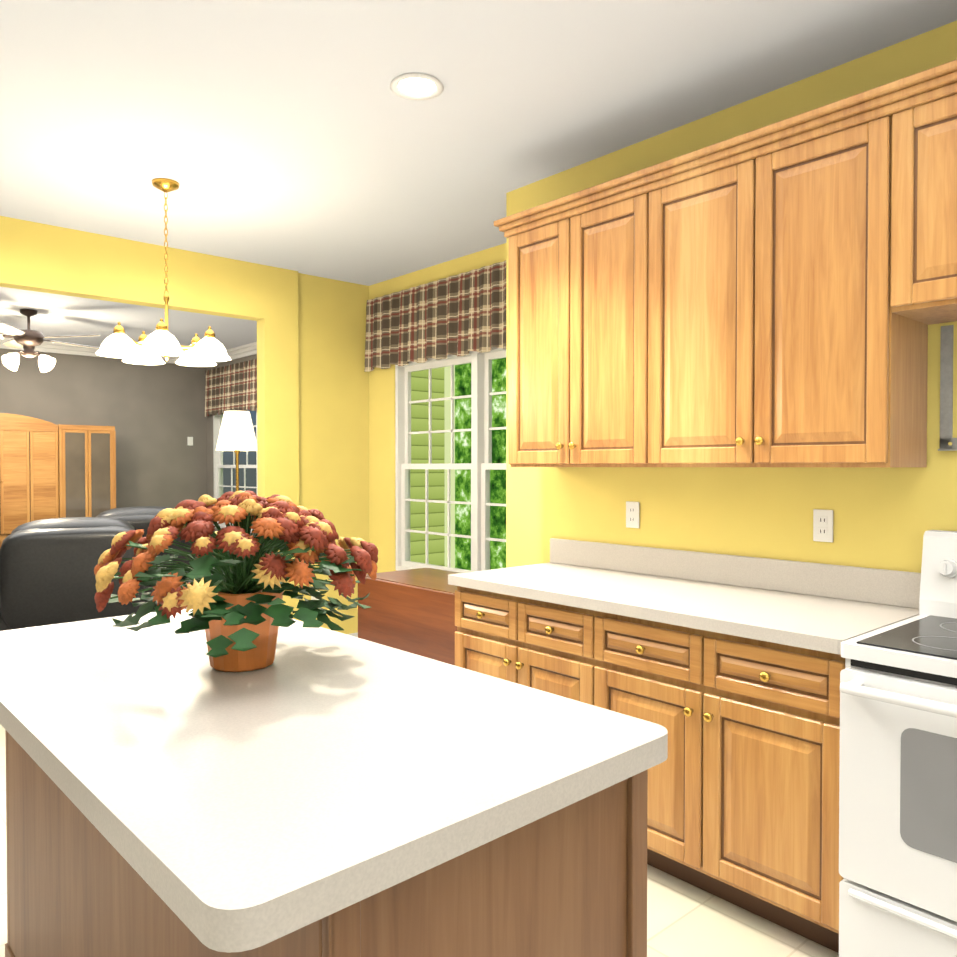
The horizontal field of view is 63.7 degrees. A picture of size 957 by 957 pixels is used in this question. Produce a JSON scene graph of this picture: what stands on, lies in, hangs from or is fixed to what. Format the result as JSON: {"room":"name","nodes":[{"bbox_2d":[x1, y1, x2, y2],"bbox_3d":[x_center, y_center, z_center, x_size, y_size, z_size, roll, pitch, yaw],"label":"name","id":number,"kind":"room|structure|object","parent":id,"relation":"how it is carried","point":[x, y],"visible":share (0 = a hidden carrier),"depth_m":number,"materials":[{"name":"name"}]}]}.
{"room":"kitchen","nodes":[
{"label":"kitchen","id":0,"kind":"room"},
{"bbox_2d":[0,348,206,507],"bbox_3d":[-5.350,-0.137,8.352,5.090,2.770,0.120,-1,1,-42],"label":"wall","id":1,"kind":"structure","parent":0,"point":[154,415],"depth_m":9.32,"materials":[{"name":"grey paint"}]},
{"bbox_2d":[0,337,179,363],"bbox_3d":[-5.275,-1.465,8.248,4.846,0.108,0.100,-1,1,-42],"label":"crown molding","id":2,"kind":"structure","parent":1,"relation":"attached to","point":[50,347],"depth_m":8.76,"materials":[{"name":"white wood"}]},
{"bbox_2d":[187,437,192,445],"bbox_3d":[-3.654,-0.469,9.766,0.070,0.110,0.008,-1,1,-42],"label":"light switch","id":3,"kind":"object","parent":1,"relation":"attached to","point":[189,441],"visible":1,"depth_m":9.76,"materials":[{"name":"white plastic"}]},
{"bbox_2d":[0,216,368,633],"bbox_3d":[-2.205,-0.083,4.820,5.090,2.770,0.160,-1,1,-42],"label":"wall","id":4,"kind":"structure","parent":0,"point":[312,414],"depth_m":5.43,"materials":[{"name":"yellow paint"}]},
{"bbox_2d":[224,574,357,637],"bbox_3d":[-3.022,1.230,5.759,4.846,0.114,6.876,-1,1,-42],"label":"baseboard","id":5,"kind":"structure","parent":4,"relation":"attached to","point":[354,634],"depth_m":5.88,"materials":[{"name":"white"}]},
{"bbox_2d":[410,365,454,567],"bbox_3d":[-0.475,-0.470,6.248,0.680,4.500,0.072,-1,1,-42],"label":"siding","id":6,"kind":"object","parent":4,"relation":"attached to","point":[441,454],"visible":0.25,"depth_m":6.32,"materials":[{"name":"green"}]},
{"bbox_2d":[206,354,257,557],"bbox_3d":[-1.928,-0.136,8.246,0.120,2.770,4.590,-1,1,-42],"label":"wall","id":7,"kind":"structure","parent":0,"point":[210,478],"depth_m":9.80,"materials":[{"name":"paint"}]},
{"bbox_2d":[205,359,256,416],"bbox_3d":[-3.002,-1.071,9.290,0.062,0.592,1.560,-1,1,-42],"label":"valance","id":8,"kind":"object","parent":7,"relation":"attached to","point":[232,387],"visible":0.92,"depth_m":9.22,"materials":[{"name":"multicoloured fabric"}]},
{"bbox_2d":[213,408,257,532],"bbox_3d":[-2.905,-0.142,9.344,0.112,1.544,1.244,-1,1,-42],"label":"living room window","id":9,"kind":"structure","parent":7,"relation":"in","point":[219,466],"depth_m":9.75,"materials":[{"name":"white"}]},
{"bbox_2d":[214,342,256,363],"bbox_3d":[-1.972,-1.463,8.107,0.100,0.108,4.452,-1,1,-42],"label":"crown molding","id":10,"kind":"structure","parent":7,"relation":"attached to","point":[246,350],"depth_m":8.97,"materials":[{"name":"white wood"}]},
{"bbox_2d":[0,724,838,956],"bbox_3d":[-1.437,1.355,3.979,5.090,0.080,11.890,-1,1,-42],"label":"floor","id":11,"kind":"structure","parent":0,"point":[685,919],"depth_m":2.31,"materials":[{"name":"tile"}]},
{"bbox_2d":[5,749,647,956],"bbox_3d":[-0.510,0.909,1.744,0.686,0.880,1.683,-1,1,-42],"label":"kitchen island","id":12,"kind":"object","parent":11,"relation":"on","point":[575,885],"depth_m":1.26,"materials":[{"name":"brown wood"}]},
{"bbox_2d":[0,609,667,956],"bbox_3d":[-0.537,0.448,1.668,0.848,0.044,1.720,-1,1,-42],"label":"island countertop","id":13,"kind":"structure","parent":12,"relation":"on","point":[232,814],"depth_m":1.22,"materials":[{"name":"white stone"}]},
{"bbox_2d":[94,490,377,671],"bbox_3d":[-0.530,0.225,1.753,0.632,0.395,0.628,-1,1,-42],"label":"potted plant","id":14,"kind":"object","parent":13,"relation":"on","point":[240,614],"visible":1,"depth_m":1.61,"materials":[{"name":"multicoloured plant"}]},
{"bbox_2d":[358,568,458,664],"bbox_3d":[-0.199,0.945,4.425,0.548,0.725,0.980,-1,1,-42],"label":"drop-leaf table","id":15,"kind":"object","parent":11,"relation":"on","point":[411,611],"visible":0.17,"depth_m":4.25,"materials":[{"name":"brown wood"}]},
{"bbox_2d":[448,538,920,952],"bbox_3d":[1.353,0.828,2.099,0.664,1.030,3.745,-1,1,-42],"label":"base cabinet","id":16,"kind":"object","parent":11,"relation":"on","point":[724,670],"visible":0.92,"depth_m":2.45,"materials":[{"name":"brown wood"}]},
{"bbox_2d":[839,530,956,956],"bbox_3d":[1.426,0.760,1.944,0.744,1.172,0.764,-1,1,-42],"label":"range","id":17,"kind":"object","parent":11,"relation":"on","point":[898,802],"visible":1,"depth_m":1.93,"materials":[{"name":"white metal"}]},
{"bbox_2d":[369,243,505,572],"bbox_3d":[-0.082,-0.089,5.204,0.120,2.770,2.170,-1,1,-42],"label":"wall","id":18,"kind":"structure","parent":0,"point":[382,519],"depth_m":5.79,"materials":[{"name":"yellow paint"}]},
{"bbox_2d":[364,260,505,371],"bbox_3d":[-0.152,-1.077,5.119,0.061,0.552,2.180,-1,1,-42],"label":"valance","id":19,"kind":"object","parent":18,"relation":"attached to","point":[462,314],"visible":0.62,"depth_m":5.23,"materials":[{"name":"multicoloured fabric"}]},
{"bbox_2d":[395,347,505,572],"bbox_3d":[0.015,-0.077,5.096,0.112,1.544,1.774,-1,1,-42],"label":"nook window","id":20,"kind":"structure","parent":18,"relation":"in","point":[481,465],"depth_m":5.31,"materials":[{"name":"white wood"}]},
{"bbox_2d":[0,0,956,349],"bbox_3d":[-1.437,-1.505,3.935,5.090,0.100,11.890,-1,1,-42],"label":"ceiling","id":21,"kind":"structure","parent":0,"point":[298,136],"depth_m":2.99,"materials":[{"name":"white paint"}]},
{"bbox_2d":[0,309,99,371],"bbox_3d":[-4.056,-1.232,6.918,1.318,0.536,1.276,-1,1,-42],"label":"ceiling fan","id":22,"kind":"object","parent":21,"relation":"hanging from","point":[28,339],"visible":0.98,"depth_m":6.82,"materials":[{"name":"brown"}]},
{"bbox_2d":[95,178,230,366],"bbox_3d":[-1.552,-1.015,3.791,0.600,0.874,0.612,-1,1,-42],"label":"brass chandelier","id":23,"kind":"object","parent":21,"relation":"hanging from","point":[209,349],"visible":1,"depth_m":3.74,"materials":[{"name":"gold"}]},
{"bbox_2d":[390,73,442,99],"bbox_3d":[-0.226,-1.433,2.825,0.195,0.008,0.195,-1,1,-42],"label":"recessed light","id":24,"kind":"object","parent":21,"relation":"in","point":[412,85],"visible":1,"depth_m":2.83,"materials":[{"name":"white"}]},
{"bbox_2d":[506,187,522,567],"bbox_3d":[0.454,-0.073,4.147,0.726,2.770,0.120,-1,1,-42],"label":"wall","id":25,"kind":"structure","parent":0,"point":[514,489],"depth_m":3.92,"materials":[{"name":"yellow paint"}]},
{"bbox_2d":[523,20,956,572],"bbox_3d":[1.813,-0.043,2.165,0.120,2.770,4.650,-1,1,-42],"label":"wall","id":26,"kind":"structure","parent":0,"point":[885,518],"depth_m":2.90,"materials":[{"name":"yellow paint"}]},
{"bbox_2d":[502,179,629,466],"bbox_3d":[0.523,-0.588,3.268,0.322,1.083,0.822,-1,1,-42],"label":"upper cabinet","id":27,"kind":"object","parent":26,"relation":"attached to","point":[569,262],"depth_m":3.19,"materials":[{"name":"brown wood"}]},
{"bbox_2d":[626,501,638,527],"bbox_3d":[0.670,0.159,3.353,0.008,0.114,0.070,-1,1,-42],"label":"outlet","id":28,"kind":"object","parent":26,"relation":"attached to","point":[632,514],"visible":1,"depth_m":3.35,"materials":[{"name":"white plastic"}]},
{"bbox_2d":[626,79,938,466],"bbox_3d":[1.039,-0.579,2.688,0.322,1.083,0.980,-1,1,-42],"label":"upper cabinet","id":29,"kind":"object","parent":26,"relation":"attached to","point":[782,293],"depth_m":2.50,"materials":[{"name":"brown wood"}]},
{"bbox_2d":[813,509,832,541],"bbox_3d":[1.222,0.169,2.733,0.008,0.114,0.070,-1,1,-42],"label":"outlet","id":30,"kind":"object","parent":26,"relation":"attached to","point":[822,525],"visible":1,"depth_m":2.73,"materials":[{"name":"white plastic"}]},
{"bbox_2d":[914,67,956,322],"bbox_3d":[1.584,-0.799,2.073,0.322,0.625,0.779,-1,1,-42],"label":"upper cabinet","id":31,"kind":"object","parent":26,"relation":"attached to","point":[935,200],"depth_m":2.17,"materials":[{"name":"brown wood"}]},
{"bbox_2d":[938,325,956,450],"bbox_3d":[1.685,-0.281,2.195,0.020,0.395,0.670,-1,1,-42],"label":"mounting bracket","id":32,"kind":"object","parent":26,"relation":"attached to","point":[948,442],"visible":1,"depth_m":2.43,"materials":[{"name":"metal"}]},
{"bbox_3d":[-3.731,1.268,6.555,4.850,0.014,4.750,-1,1,-42],"label":"floor","id":33,"kind":"structure","parent":0,"visible":0},
{"bbox_2d":[0,413,115,547],"bbox_3d":[-5.072,0.277,8.190,2.160,1.914,0.494,-1,1,-42],"label":"wardrobe","id":34,"kind":"object","parent":33,"relation":"on","point":[49,470],"depth_m":8.30,"materials":[{"name":"brown wood"}]},
{"bbox_2d":[0,517,155,630],"bbox_3d":[-2.980,0.772,5.706,1.089,1.000,1.132,0,1,-27],"label":"sofa","id":35,"kind":"object","parent":33,"relation":"on","point":[47,574],"visible":0.67,"depth_m":5.21,"materials":[{"name":"leather"}]},
{"bbox_2d":[96,506,196,609],"bbox_3d":[-3.145,0.750,7.192,1.089,1.000,1.132,0,1,-27],"label":"recliner","id":36,"kind":"object","parent":33,"relation":"on","point":[139,517],"visible":0.08,"depth_m":6.76,"materials":[{"name":"leather"}]},
{"bbox_2d":[216,411,256,525],"bbox_3d":[-1.985,0.357,6.348,0.340,1.810,0.340,-1,1,-42],"label":"floor lamp","id":37,"kind":"object","parent":33,"relation":"on","point":[236,434],"visible":0.58,"depth_m":6.23,"materials":[{"name":"white fabric"}]},
{"label":"outside","id":38,"kind":"structure","parent":0,"visible":0},
{"bbox_2d":[455,358,505,569],"bbox_3d":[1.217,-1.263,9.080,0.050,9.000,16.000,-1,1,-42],"label":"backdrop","id":39,"kind":"structure","parent":38,"point":[463,483],"depth_m":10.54,"materials":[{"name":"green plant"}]}
]}

